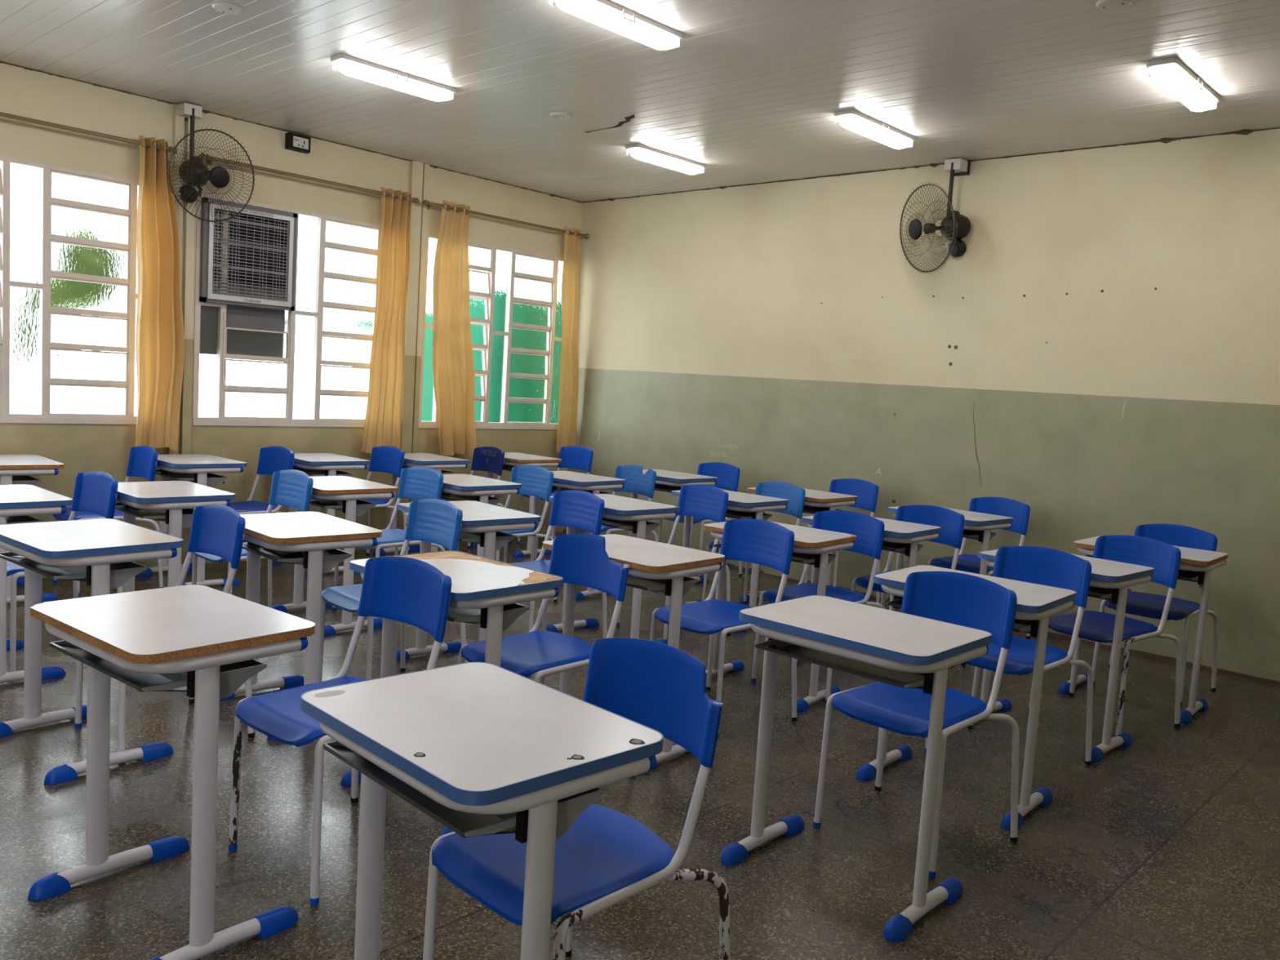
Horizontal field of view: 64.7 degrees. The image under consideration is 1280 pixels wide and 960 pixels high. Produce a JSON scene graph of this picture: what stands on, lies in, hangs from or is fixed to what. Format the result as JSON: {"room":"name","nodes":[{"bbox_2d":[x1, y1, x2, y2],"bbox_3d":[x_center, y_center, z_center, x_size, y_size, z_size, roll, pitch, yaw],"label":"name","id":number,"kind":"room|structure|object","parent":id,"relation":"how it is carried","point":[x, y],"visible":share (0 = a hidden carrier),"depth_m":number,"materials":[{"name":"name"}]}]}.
{"room":"classroom","nodes":[
{"label":"classroom","id":0,"kind":"room"},
{"bbox_2d":[0,62,582,577],"bbox_3d":[-4.109,-0.862,5.404,0.062,2.970,10.550,9,7,42],"label":"wall","id":1,"kind":"structure","parent":0,"point":[24,92],"depth_m":6.88,"materials":[{"name":"paint"}]},
{"bbox_2d":[0,155,138,424],"bbox_3d":[-3.595,-1.089,5.908,0.144,1.515,1.592,9,7,42],"label":"window","id":2,"kind":"structure","parent":1,"relation":"in","point":[68,246],"depth_m":6.06,"materials":[{"name":"glass"}]},
{"bbox_2d":[0,111,177,154],"bbox_3d":[-3.541,-2.041,5.690,0.124,0.060,1.809,9,7,42],"label":"curtain rod","id":3,"kind":"object","parent":1,"relation":"attached to","point":[2,114],"visible":0.73,"depth_m":5.89,"materials":[{"name":"gold metal"}]},
{"bbox_2d":[134,135,184,451],"bbox_3d":[-3.015,-1.127,6.356,0.126,1.968,0.305,9,7,42],"label":"curtain","id":4,"kind":"object","parent":3,"relation":"hanging from","point":[160,337],"visible":0.99,"depth_m":6.34,"materials":[{"name":"fabric"}]},
{"bbox_2d":[167,102,197,564],"bbox_3d":[-2.979,-0.901,6.555,0.035,2.969,0.135,9,7,42],"label":"post","id":5,"kind":"object","parent":1,"relation":"attached to","point":[178,121],"visible":0.29,"depth_m":6.53,"materials":[{"name":"paint"}]},
{"bbox_2d":[165,102,256,223],"bbox_3d":[-2.662,-1.973,6.310,0.497,0.754,0.516,2,6,-19],"label":"wall fan","id":6,"kind":"object","parent":1,"relation":"attached to","point":[193,172],"visible":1,"depth_m":6.27,"materials":[{"name":"black plastic"}]},
{"bbox_2d":[192,192,380,426],"bbox_3d":[-2.388,-1.138,7.209,0.144,1.515,1.592,9,7,42],"label":"window","id":7,"kind":"structure","parent":1,"relation":"in","point":[336,264],"depth_m":7.20,"materials":[{"name":"glass"}]},
{"bbox_2d":[199,197,297,332],"bbox_3d":[-2.764,-1.384,6.941,0.402,1.058,0.650,9,7,42],"label":"cooler","id":8,"kind":"object","parent":7,"relation":"attached to","point":[261,242],"visible":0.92,"depth_m":6.87,"materials":[{"name":"metal"}]},
{"bbox_2d":[206,203,293,306],"bbox_3d":[-2.624,-1.503,6.807,0.040,0.614,0.586,9,7,42],"label":"grille","id":9,"kind":"object","parent":8,"relation":"attached to","point":[230,299],"depth_m":6.81,"materials":[{"name":"metal"}]},
{"bbox_2d":[226,211,287,301],"bbox_3d":[-2.678,-1.516,6.857,0.028,0.608,0.590,9,7,42],"label":"grille","id":10,"kind":"object","parent":8,"relation":"attached to","point":[259,219],"depth_m":6.91,"materials":[{"name":"black metal"}]},
{"bbox_2d":[200,152,419,204],"bbox_3d":[-2.267,-2.092,7.065,0.124,0.060,1.659,9,7,42],"label":"curtain rod","id":11,"kind":"object","parent":1,"relation":"attached to","point":[413,200],"visible":0.74,"depth_m":6.96,"materials":[{"name":"gold metal"}]},
{"bbox_2d":[361,186,411,453],"bbox_3d":[-1.893,-1.173,7.564,0.075,1.967,0.347,9,7,42],"label":"curtain","id":12,"kind":"object","parent":11,"relation":"hanging from","point":[383,421],"visible":0.99,"depth_m":7.57,"materials":[{"name":"fabric"}]},
{"bbox_2d":[396,160,429,546],"bbox_3d":[-1.772,-0.950,7.856,0.035,2.969,0.155,9,7,42],"label":"post","id":13,"kind":"object","parent":1,"relation":"attached to","point":[419,171],"visible":0.61,"depth_m":7.81,"materials":[{"name":"paint"}]},
{"bbox_2d":[418,233,563,429],"bbox_3d":[-1.189,-1.186,8.503,0.144,1.515,1.592,9,7,42],"label":"window","id":14,"kind":"structure","parent":1,"relation":"in","point":[515,304],"depth_m":8.57,"materials":[{"name":"glass"}]},
{"bbox_2d":[422,200,589,239],"bbox_3d":[-1.078,-2.140,8.348,0.124,0.060,1.759,9,7,42],"label":"curtain rod","id":15,"kind":"object","parent":1,"relation":"attached to","point":[425,202],"visible":0.94,"depth_m":8.25,"materials":[{"name":"gold metal"}]},
{"bbox_2d":[431,200,476,456],"bbox_3d":[-1.465,-1.177,8.025,0.104,1.992,0.479,8,7,38],"label":"curtain","id":16,"kind":"object","parent":15,"relation":"hanging from","point":[452,353],"visible":1,"depth_m":8.02,"materials":[{"name":"fabric"}]},
{"bbox_2d":[556,226,580,452],"bbox_3d":[-0.621,-1.224,8.939,0.053,1.967,0.277,9,7,42],"label":"curtain","id":17,"kind":"object","parent":15,"relation":"hanging from","point":[569,366],"visible":0.98,"depth_m":8.94,"materials":[{"name":"fabric"}]},
{"bbox_2d":[0,531,1279,959],"bbox_3d":[-1.571,1.073,3.022,7.610,0.100,10.700,9,7,42],"label":"floor","id":18,"kind":"structure","parent":0,"point":[1166,846],"depth_m":3.20,"materials":[{"name":"stone"}]},
{"bbox_2d":[0,454,64,604],"bbox_3d":[-3.542,0.264,5.630,0.450,0.759,0.602,-2,8,-45],"label":"school desk","id":19,"kind":"object","parent":18,"relation":"on","point":[14,468],"visible":0.62,"depth_m":5.48,"materials":[{"name":"grey laminate"}]},
{"bbox_2d":[0,484,72,683],"bbox_3d":[-2.784,0.435,4.347,0.602,0.760,0.451,9,7,42],"label":"school desk","id":20,"kind":"object","parent":18,"relation":"on","point":[17,501],"visible":0.82,"depth_m":4.20,"materials":[{"name":"grey laminate"}]},
{"bbox_2d":[6,471,122,671],"bbox_3d":[-2.662,0.387,4.536,0.534,0.836,0.487,8,7,39],"label":"chair","id":21,"kind":"object","parent":18,"relation":"on","point":[95,492],"visible":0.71,"depth_m":4.65,"materials":[{"name":"blue plastic"}]},
{"bbox_2d":[0,518,183,784],"bbox_3d":[-1.967,0.563,3.557,0.602,0.760,0.451,8,7,38],"label":"school desk","id":22,"kind":"object","parent":18,"relation":"on","point":[101,553],"visible":0.9,"depth_m":3.47,"materials":[{"name":"grey laminate"}]},
{"bbox_2d":[0,551,147,589],"bbox_3d":[-1.974,0.309,3.503,0.486,0.064,0.301,8,7,38],"label":"tray","id":23,"kind":"object","parent":22,"relation":"on","point":[120,572],"depth_m":3.42,"materials":[{"name":"plastic"}]},
{"bbox_2d":[52,445,164,595],"bbox_3d":[-3.167,0.215,5.989,0.534,0.836,0.487,9,8,44],"label":"chair","id":24,"kind":"object","parent":18,"relation":"on","point":[143,460],"visible":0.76,"depth_m":6.00,"materials":[{"name":"blue plastic"}]},
{"bbox_2d":[74,504,254,751],"bbox_3d":[-1.768,0.522,3.728,0.534,0.836,0.487,9,7,42],"label":"chair","id":25,"kind":"object","parent":18,"relation":"on","point":[217,530],"visible":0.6,"depth_m":3.82,"materials":[{"name":"blue plastic"}]},
{"bbox_2d":[27,584,315,959],"bbox_3d":[-1.181,0.711,2.537,0.602,0.759,0.450,8,7,38],"label":"school desk","id":26,"kind":"object","parent":18,"relation":"on","point":[205,642],"visible":1,"depth_m":2.41,"materials":[{"name":"grey laminate"}]},
{"bbox_2d":[49,640,266,699],"bbox_3d":[-1.188,0.457,2.483,0.486,0.064,0.301,8,7,38],"label":"tray","id":27,"kind":"object","parent":26,"relation":"on","point":[233,675],"depth_m":2.38,"materials":[{"name":"plastic"}]},
{"bbox_2d":[115,480,235,592],"bbox_3d":[-2.290,0.418,4.844,0.602,0.760,0.451,9,7,43],"label":"school desk","id":28,"kind":"object","parent":18,"relation":"on","point":[174,503],"visible":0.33,"depth_m":4.65,"materials":[{"name":"grey laminate"}]},
{"bbox_2d":[115,502,194,528],"bbox_3d":[-2.299,0.164,4.792,0.486,0.064,0.301,9,7,43],"label":"tray","id":29,"kind":"object","parent":28,"relation":"on","point":[130,513],"depth_m":4.74,"materials":[{"name":"plastic"}]},
{"bbox_2d":[136,453,247,586],"bbox_3d":[-2.801,0.246,6.301,0.602,0.760,0.451,9,7,43],"label":"school desk","id":30,"kind":"object","parent":18,"relation":"on","point":[199,468],"visible":0.54,"depth_m":6.15,"materials":[{"name":"grey laminate"}]},
{"bbox_2d":[155,469,226,487],"bbox_3d":[-2.811,-0.009,6.250,0.486,0.064,0.301,9,7,43],"label":"tray","id":31,"kind":"object","parent":30,"relation":"on","point":[213,479],"depth_m":6.25,"materials":[{"name":"plastic"}]},
{"bbox_2d":[191,469,313,608],"bbox_3d":[-1.977,0.371,5.153,0.534,0.836,0.487,9,8,43],"label":"chair","id":32,"kind":"object","parent":18,"relation":"on","point":[293,488],"visible":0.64,"depth_m":5.29,"materials":[{"name":"blue plastic"}]},
{"bbox_2d":[228,446,294,514],"bbox_3d":[-2.550,0.202,6.538,0.534,0.836,0.487,8,7,40],"label":"chair","id":33,"kind":"object","parent":18,"relation":"on","point":[271,459],"visible":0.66,"depth_m":6.67,"materials":[{"name":"blue plastic"}]},
{"bbox_2d":[219,511,382,740],"bbox_3d":[-1.390,0.551,4.062,0.450,0.759,0.602,-2,8,-44],"label":"school desk","id":34,"kind":"object","parent":18,"relation":"on","point":[316,537],"visible":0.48,"depth_m":3.88,"materials":[{"name":"grey laminate"}]},
{"bbox_2d":[242,539,351,572],"bbox_3d":[-1.401,0.296,4.012,0.301,0.064,0.486,-2,8,-44],"label":"tray","id":35,"kind":"object","parent":34,"relation":"on","point":[331,557],"depth_m":3.91,"materials":[{"name":"plastic"}]},
{"bbox_2d":[271,453,369,576],"bbox_3d":[-2.215,0.220,6.960,0.451,0.760,0.602,-2,8,-45],"label":"school desk","id":36,"kind":"object","parent":18,"relation":"on","point":[315,464],"visible":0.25,"depth_m":6.77,"materials":[{"name":"grey laminate"}]},
{"bbox_2d":[293,466,352,476],"bbox_3d":[-2.225,-0.035,6.909,0.486,0.064,0.301,9,8,44],"label":"tray","id":37,"kind":"object","parent":36,"relation":"on","point":[309,472],"depth_m":6.98,"materials":[{"name":"plastic"}]},
{"bbox_2d":[271,475,397,635],"bbox_3d":[-1.683,0.391,5.535,0.602,0.759,0.450,9,8,44],"label":"school desk","id":38,"kind":"object","parent":18,"relation":"on","point":[349,490],"visible":0.59,"depth_m":5.34,"materials":[{"name":"grey laminate"}]},
{"bbox_2d":[310,499,376,516],"bbox_3d":[-1.693,0.136,5.483,0.486,0.064,0.301,9,8,44],"label":"tray","id":39,"kind":"object","parent":38,"relation":"on","point":[362,506],"depth_m":5.36,"materials":[{"name":"plastic"}]},
{"bbox_2d":[228,556,453,905],"bbox_3d":[-0.849,0.660,2.889,0.534,0.836,0.487,8,7,39],"label":"chair","id":40,"kind":"object","parent":18,"relation":"on","point":[414,592],"visible":0.8,"depth_m":2.89,"materials":[{"name":"blue plastic"}]},
{"bbox_2d":[318,445,408,555],"bbox_3d":[-1.980,0.177,7.166,0.534,0.836,0.487,9,7,42],"label":"chair","id":41,"kind":"object","parent":18,"relation":"on","point":[385,459],"visible":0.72,"depth_m":7.28,"materials":[{"name":"blue plastic"}]},
{"bbox_2d":[332,466,444,618],"bbox_3d":[-1.431,0.347,5.761,0.534,0.836,0.487,9,7,42],"label":"chair","id":42,"kind":"object","parent":18,"relation":"on","point":[415,482],"visible":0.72,"depth_m":5.87,"materials":[{"name":"blue plastic"}]},
{"bbox_2d":[318,498,466,682],"bbox_3d":[-1.069,0.508,4.328,0.487,0.836,0.534,-2,8,-44],"label":"chair","id":43,"kind":"object","parent":18,"relation":"on","point":[435,521],"visible":0.7,"depth_m":4.38,"materials":[{"name":"blue plastic"}]},
{"bbox_2d":[372,453,470,555],"bbox_3d":[-1.624,0.206,7.487,0.602,0.760,0.451,9,8,44],"label":"school desk","id":44,"kind":"object","parent":18,"relation":"on","point":[437,462],"visible":0.53,"depth_m":7.37,"materials":[{"name":"grey laminate"}]},
{"bbox_2d":[340,550,563,835],"bbox_3d":[-0.626,0.670,3.331,0.602,0.760,0.451,8,7,41],"label":"school desk","id":45,"kind":"object","parent":18,"relation":"on","point":[486,592],"visible":0.34,"depth_m":3.20,"materials":[{"name":"grey laminate"}]},
{"bbox_2d":[447,603,529,631],"bbox_3d":[-0.635,0.415,3.279,0.486,0.064,0.301,8,7,41],"label":"tray","id":46,"kind":"object","parent":45,"relation":"on","point":[511,612],"depth_m":3.17,"materials":[{"name":"plastic"}]},
{"bbox_2d":[395,500,541,677],"bbox_3d":[-0.831,0.518,4.775,0.451,0.760,0.602,-1,7,-43],"label":"school desk","id":47,"kind":"object","parent":18,"relation":"on","point":[483,524],"visible":0.47,"depth_m":4.63,"materials":[{"name":"grey laminate"}]},
{"bbox_2d":[405,523,516,550],"bbox_3d":[-0.843,0.263,4.725,0.301,0.064,0.486,-1,7,-43],"label":"tray","id":48,"kind":"object","parent":47,"relation":"on","point":[502,539],"depth_m":4.60,"materials":[{"name":"plastic"}]},
{"bbox_2d":[442,446,507,558],"bbox_3d":[-1.346,0.162,7.743,0.487,0.836,0.534,-2,8,-43],"label":"chair","id":49,"kind":"object","parent":18,"relation":"on","point":[489,459],"visible":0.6,"depth_m":7.87,"materials":[{"name":"blue plastic"}]},
{"bbox_2d":[440,473,521,556],"bbox_3d":[-1.078,0.376,6.086,0.602,0.760,0.451,9,8,43],"label":"school desk","id":50,"kind":"object","parent":18,"relation":"on","point":[456,486],"visible":0.25,"depth_m":5.90,"materials":[{"name":"grey laminate"}]},
{"bbox_2d":[440,491,503,505],"bbox_3d":[-1.088,0.121,6.034,0.486,0.064,0.301,9,8,43],"label":"tray","id":51,"kind":"object","parent":50,"relation":"on","point":[491,500],"depth_m":6.07,"materials":[{"name":"plastic"}]},
{"bbox_2d":[300,662,663,959],"bbox_3d":[-0.331,0.821,1.947,0.451,0.760,0.602,-2,8,-44],"label":"school desk","id":52,"kind":"object","parent":18,"relation":"on","point":[478,748],"visible":1,"depth_m":1.80,"materials":[{"name":"grey laminate"}]},
{"bbox_2d":[322,740,604,838],"bbox_3d":[-0.342,0.567,1.896,0.301,0.064,0.486,-2,8,-44],"label":"tray","id":53,"kind":"object","parent":52,"relation":"on","point":[465,824],"depth_m":1.76,"materials":[{"name":"plastic"}]},
{"bbox_2d":[457,465,557,602],"bbox_3d":[-0.850,0.330,6.323,0.534,0.836,0.487,9,8,43],"label":"chair","id":54,"kind":"object","parent":18,"relation":"on","point":[535,481],"visible":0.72,"depth_m":6.42,"materials":[{"name":"blue plastic"}]},
{"bbox_2d":[470,452,561,557],"bbox_3d":[-0.999,0.185,8.123,0.602,0.759,0.450,9,8,44],"label":"school desk","id":55,"kind":"object","parent":18,"relation":"on","point":[512,460],"visible":0.45,"depth_m":7.91,"materials":[{"name":"grey laminate"}]},
{"bbox_2d":[478,489,607,641],"bbox_3d":[-0.488,0.476,5.048,0.487,0.836,0.534,-2,8,-43],"label":"chair","id":56,"kind":"object","parent":18,"relation":"on","point":[584,510],"visible":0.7,"depth_m":5.16,"materials":[{"name":"blue plastic"}]},
{"bbox_2d":[458,533,635,777],"bbox_3d":[-0.344,0.625,3.590,0.534,0.836,0.487,9,7,43],"label":"chair","id":57,"kind":"object","parent":18,"relation":"on","point":[582,559],"visible":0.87,"depth_m":3.64,"materials":[{"name":"blue plastic"}]},
{"bbox_2d":[516,445,593,543],"bbox_3d":[-0.702,0.133,8.467,0.534,0.836,0.487,9,7,42],"label":"chair","id":58,"kind":"object","parent":18,"relation":"on","point":[578,457],"visible":0.61,"depth_m":8.59,"materials":[{"name":"blue plastic"}]},
{"bbox_2d":[422,637,729,959],"bbox_3d":[-0.137,0.782,2.094,0.487,0.836,0.534,-2,8,-45],"label":"chair","id":59,"kind":"object","parent":18,"relation":"on","point":[606,857],"visible":0.88,"depth_m":2.08,"materials":[{"name":"blue plastic"}]},
{"bbox_2d":[530,470,626,599],"bbox_3d":[-0.470,0.350,6.750,0.602,0.760,0.451,8,7,41],"label":"school desk","id":60,"kind":"object","parent":18,"relation":"on","point":[562,480],"visible":0.35,"depth_m":6.59,"materials":[{"name":"grey laminate"}]},
{"bbox_2d":[562,464,657,591],"bbox_3d":[-0.199,0.319,6.866,0.487,0.836,0.534,-2,8,-44],"label":"chair","id":61,"kind":"object","parent":18,"relation":"on","point":[637,482],"visible":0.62,"depth_m":6.97,"materials":[{"name":"blue plastic"}]},
{"bbox_2d":[546,493,679,644],"bbox_3d":[-0.163,0.494,5.464,0.451,0.760,0.602,-2,8,-45],"label":"school desk","id":62,"kind":"object","parent":18,"relation":"on","point":[632,514],"visible":0.56,"depth_m":5.27,"materials":[{"name":"grey laminate"}]},
{"bbox_2d":[601,517,660,536],"bbox_3d":[-0.173,0.239,5.413,0.301,0.064,0.486,-2,8,-45],"label":"tray","id":63,"kind":"object","parent":62,"relation":"on","point":[632,526],"depth_m":5.32,"materials":[{"name":"plastic"}]},
{"bbox_2d":[542,533,724,770],"bbox_3d":[-0.051,0.645,3.969,0.602,0.759,0.450,8,7,40],"label":"school desk","id":64,"kind":"object","parent":18,"relation":"on","point":[654,566],"visible":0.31,"depth_m":3.81,"materials":[{"name":"grey laminate"}]},
{"bbox_2d":[626,575,698,597],"bbox_3d":[-0.059,0.390,3.916,0.486,0.064,0.301,8,7,40],"label":"tray","id":65,"kind":"object","parent":64,"relation":"on","point":[659,585],"depth_m":3.83,"materials":[{"name":"plastic"}]},
{"bbox_2d":[628,469,717,582],"bbox_3d":[0.183,0.333,7.360,0.602,0.760,0.451,9,7,42],"label":"school desk","id":66,"kind":"object","parent":18,"relation":"on","point":[667,481],"visible":0.3,"depth_m":7.20,"materials":[{"name":"grey laminate"}]},
{"bbox_2d":[616,484,730,641],"bbox_3d":[0.193,0.448,5.788,0.487,0.836,0.534,-1,7,-40],"label":"chair","id":67,"kind":"object","parent":18,"relation":"on","point":[709,502],"visible":0.63,"depth_m":5.89,"materials":[{"name":"blue plastic"}]},
{"bbox_2d":[657,462,742,576],"bbox_3d":[0.442,0.289,7.596,0.534,0.836,0.487,9,7,42],"label":"chair","id":68,"kind":"object","parent":18,"relation":"on","point":[727,475],"visible":0.56,"depth_m":7.66,"materials":[{"name":"blue plastic"}]},
{"bbox_2d":[649,518,797,737],"bbox_3d":[0.348,0.597,4.338,0.487,0.836,0.534,-1,8,-43],"label":"chair","id":69,"kind":"object","parent":18,"relation":"on","point":[768,544],"visible":0.89,"depth_m":4.38,"materials":[{"name":"blue plastic"}]},
{"bbox_2d":[671,488,789,632],"bbox_3d":[0.521,0.470,6.159,0.602,0.760,0.451,9,8,43],"label":"school desk","id":70,"kind":"object","parent":18,"relation":"on","point":[741,505],"visible":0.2,"depth_m":5.95,"materials":[{"name":"grey laminate"}]},
{"bbox_2d":[725,509,772,520],"bbox_3d":[0.511,0.216,6.107,0.486,0.064,0.301,9,8,43],"label":"tray","id":71,"kind":"object","parent":70,"relation":"on","point":[730,513],"depth_m":6.07,"materials":[{"name":"plastic"}]},
{"bbox_2d":[702,481,806,604],"bbox_3d":[0.714,0.432,6.291,0.487,0.836,0.534,-1,7,-42],"label":"chair","id":72,"kind":"object","parent":18,"relation":"on","point":[795,494],"visible":0.52,"depth_m":6.37,"materials":[{"name":"blue plastic"}]},
{"bbox_2d":[703,521,856,712],"bbox_3d":[0.631,0.611,4.769,0.602,0.759,0.449,8,7,38],"label":"school desk","id":73,"kind":"object","parent":18,"relation":"on","point":[811,546],"visible":0.6,"depth_m":4.62,"materials":[{"name":"grey laminate"}]},
{"bbox_2d":[712,543,835,568],"bbox_3d":[0.624,0.357,4.715,0.486,0.064,0.301,8,7,38],"label":"tray","id":74,"kind":"object","parent":73,"relation":"on","point":[811,559],"depth_m":4.65,"materials":[{"name":"plastic"}]},
{"bbox_2d":[738,487,857,602],"bbox_3d":[1.038,0.456,6.645,0.602,0.759,0.450,9,7,42],"label":"school desk","id":75,"kind":"object","parent":18,"relation":"on","point":[815,501],"visible":0.32,"depth_m":6.45,"materials":[{"name":"grey laminate"}]},
{"bbox_2d":[751,510,884,703],"bbox_3d":[0.870,0.579,4.875,0.534,0.836,0.487,8,7,41],"label":"chair","id":76,"kind":"object","parent":18,"relation":"on","point":[868,531],"visible":0.62,"depth_m":4.92,"materials":[{"name":"blue plastic"}]},
{"bbox_2d":[784,478,879,603],"bbox_3d":[1.308,0.413,6.880,0.487,0.836,0.534,-1,7,-43],"label":"chair","id":77,"kind":"object","parent":18,"relation":"on","point":[866,492],"visible":0.5,"depth_m":6.94,"materials":[{"name":"blue plastic"}]},
{"bbox_2d":[720,595,991,942],"bbox_3d":[0.619,0.786,2.941,0.602,0.760,0.451,9,7,42],"label":"school desk","id":78,"kind":"object","parent":18,"relation":"on","point":[902,650],"visible":1,"depth_m":2.82,"materials":[{"name":"grey laminate"}]},
{"bbox_2d":[754,639,957,695],"bbox_3d":[0.610,0.532,2.889,0.486,0.064,0.301,9,7,42],"label":"tray","id":79,"kind":"object","parent":78,"relation":"on","point":[900,679],"depth_m":2.85,"materials":[{"name":"plastic"}]},
{"bbox_2d":[790,515,941,660],"bbox_3d":[1.177,0.596,5.282,0.602,0.760,0.451,8,7,40],"label":"school desk","id":80,"kind":"object","parent":18,"relation":"on","point":[900,536],"visible":0.28,"depth_m":5.07,"materials":[{"name":"grey laminate"}]},
{"bbox_2d":[881,541,922,558],"bbox_3d":[1.169,0.342,5.229,0.486,0.064,0.301,8,7,40],"label":"tray","id":81,"kind":"object","parent":80,"relation":"on","point":[900,548],"depth_m":5.15,"materials":[{"name":"plastic"}]},
{"bbox_2d":[851,504,965,666],"bbox_3d":[1.425,0.563,5.397,0.534,0.836,0.487,8,7,41],"label":"chair","id":82,"kind":"object","parent":18,"relation":"on","point":[951,522],"visible":0.48,"depth_m":5.48,"materials":[{"name":"blue plastic"}]},
{"bbox_2d":[813,571,1019,878],"bbox_3d":[0.898,0.736,3.260,0.487,0.836,0.534,-2,8,-45],"label":"chair","id":83,"kind":"object","parent":18,"relation":"on","point":[962,599],"visible":0.87,"depth_m":3.26,"materials":[{"name":"blue plastic"}]},
{"bbox_2d":[887,504,1013,574],"bbox_3d":[1.800,0.569,5.978,0.451,0.760,0.602,-1,7,-43],"label":"school desk","id":84,"kind":"object","parent":18,"relation":"on","point":[977,526],"visible":0.21,"depth_m":5.74,"materials":[{"name":"grey laminate"}]},
{"bbox_2d":[855,564,1076,830],"bbox_3d":[1.181,0.751,3.677,0.602,0.760,0.451,8,7,40],"label":"school desk","id":85,"kind":"object","parent":18,"relation":"on","point":[1036,602],"visible":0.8,"depth_m":3.49,"materials":[{"name":"grey laminate"}]},
{"bbox_2d":[886,597,1050,640],"bbox_3d":[1.173,0.497,3.624,0.486,0.064,0.301,8,7,40],"label":"tray","id":86,"kind":"object","parent":85,"relation":"on","point":[1030,627],"depth_m":3.55,"materials":[{"name":"plastic"}]},
{"bbox_2d":[928,497,1030,639],"bbox_3d":[2.059,0.529,6.169,0.487,0.836,0.534,-1,7,-42],"label":"chair","id":87,"kind":"object","parent":18,"relation":"on","point":[1001,506],"visible":0.56,"depth_m":6.21,"materials":[{"name":"blue plastic"}]},
{"bbox_2d":[924,546,1093,765],"bbox_3d":[1.476,0.699,4.020,0.487,0.836,0.534,-2,8,-44],"label":"chair","id":88,"kind":"object","parent":18,"relation":"on","point":[1047,566],"visible":0.63,"depth_m":4.04,"materials":[{"name":"blue plastic"}]},
{"bbox_2d":[977,549,1154,762],"bbox_3d":[1.807,0.722,4.386,0.451,0.760,0.602,-2,8,-43],"label":"school desk","id":89,"kind":"object","parent":18,"relation":"on","point":[1110,580],"visible":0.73,"depth_m":4.15,"materials":[{"name":"grey laminate"}]},
{"bbox_2d":[989,573,1131,607],"bbox_3d":[1.796,0.468,4.336,0.301,0.064,0.486,-2,8,-43],"label":"tray","id":90,"kind":"object","parent":89,"relation":"on","point":[1111,594],"depth_m":4.17,"materials":[{"name":"plastic"}]},
{"bbox_2d":[1027,534,1182,736],"bbox_3d":[2.136,0.683,4.623,0.487,0.836,0.534,-1,7,-38],"label":"chair","id":91,"kind":"object","parent":18,"relation":"on","point":[1164,557],"visible":0.78,"depth_m":4.60,"materials":[{"name":"blue plastic"}]},
{"bbox_2d":[1057,536,1227,723],"bbox_3d":[2.471,0.708,4.975,0.602,0.759,0.450,8,7,41],"label":"school desk","id":92,"kind":"object","parent":18,"relation":"on","point":[1196,565],"visible":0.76,"depth_m":4.75,"materials":[{"name":"grey laminate"}]},
{"bbox_2d":[1092,524,1218,705],"bbox_3d":[2.665,0.660,5.213,0.534,0.836,0.487,9,7,42],"label":"chair","id":93,"kind":"object","parent":18,"relation":"on","point":[1138,603],"visible":0.61,"depth_m":5.22,"materials":[{"name":"blue plastic"}]},
{"bbox_2d":[0,0,1279,203],"bbox_3d":[-1.345,-1.958,2.767,7.610,0.101,10.798,9,7,42],"label":"ceiling","id":94,"kind":"structure","parent":0,"point":[751,91],"depth_m":5.15,"materials":[{"name":"plastic"}]},
{"bbox_2d":[330,53,455,102],"bbox_3d":[-1.315,-2.143,5.427,0.140,0.078,0.710,9,8,43],"label":"ceiling lamp","id":95,"kind":"object","parent":94,"relation":"attached to","point":[350,66],"visible":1,"depth_m":5.36,"materials":[{"name":"white plastic"}]},
{"bbox_2d":[549,0,682,50],"bbox_3d":[-0.095,-1.958,4.316,0.140,0.078,0.710,9,8,43],"label":"ceiling lamp","id":96,"kind":"object","parent":94,"relation":"attached to","point":[608,15],"visible":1,"depth_m":4.28,"materials":[{"name":"white plastic"}]},
{"bbox_2d":[625,143,706,174],"bbox_3d":[0.183,-2.195,6.955,0.140,0.078,0.710,9,8,43],"label":"ceiling lamp","id":97,"kind":"object","parent":94,"relation":"attached to","point":[640,152],"visible":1,"depth_m":6.88,"materials":[{"name":"white plastic"}]},
{"bbox_2d":[833,109,915,149],"bbox_3d":[1.363,-2.013,5.845,0.140,0.078,0.710,9,8,43],"label":"ceiling lamp","id":98,"kind":"object","parent":94,"relation":"attached to","point":[852,120],"visible":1,"depth_m":5.75,"materials":[{"name":"white plastic"}]},
{"bbox_2d":[1146,57,1220,111],"bbox_3d":[2.548,-1.830,4.728,0.140,0.078,0.710,9,8,43],"label":"ceiling lamp","id":99,"kind":"object","parent":94,"relation":"attached to","point":[1171,74],"visible":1,"depth_m":4.62,"materials":[{"name":"white plastic"}]},
{"bbox_2d":[564,128,1279,680],"bbox_3d":[2.113,-0.596,6.738,7.300,2.970,0.152,9,7,42],"label":"wall","id":100,"kind":"structure","parent":0,"point":[1100,356],"depth_m":6.51,"materials":[{"name":"paint"}]},
{"bbox_2d":[563,529,1279,685],"bbox_3d":[1.966,0.866,6.819,7.300,0.030,0.014,9,7,42],"label":"baseboard","id":101,"kind":"structure","parent":100,"relation":"attached to","point":[1169,659],"depth_m":5.92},
{"bbox_2d":[898,158,970,275],"bbox_3d":[1.891,-1.699,6.467,0.454,0.754,0.467,5,6,15],"label":"wall fan","id":102,"kind":"object","parent":100,"relation":"attached to","point":[954,227],"visible":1,"depth_m":6.50,"materials":[{"name":"black plastic"}]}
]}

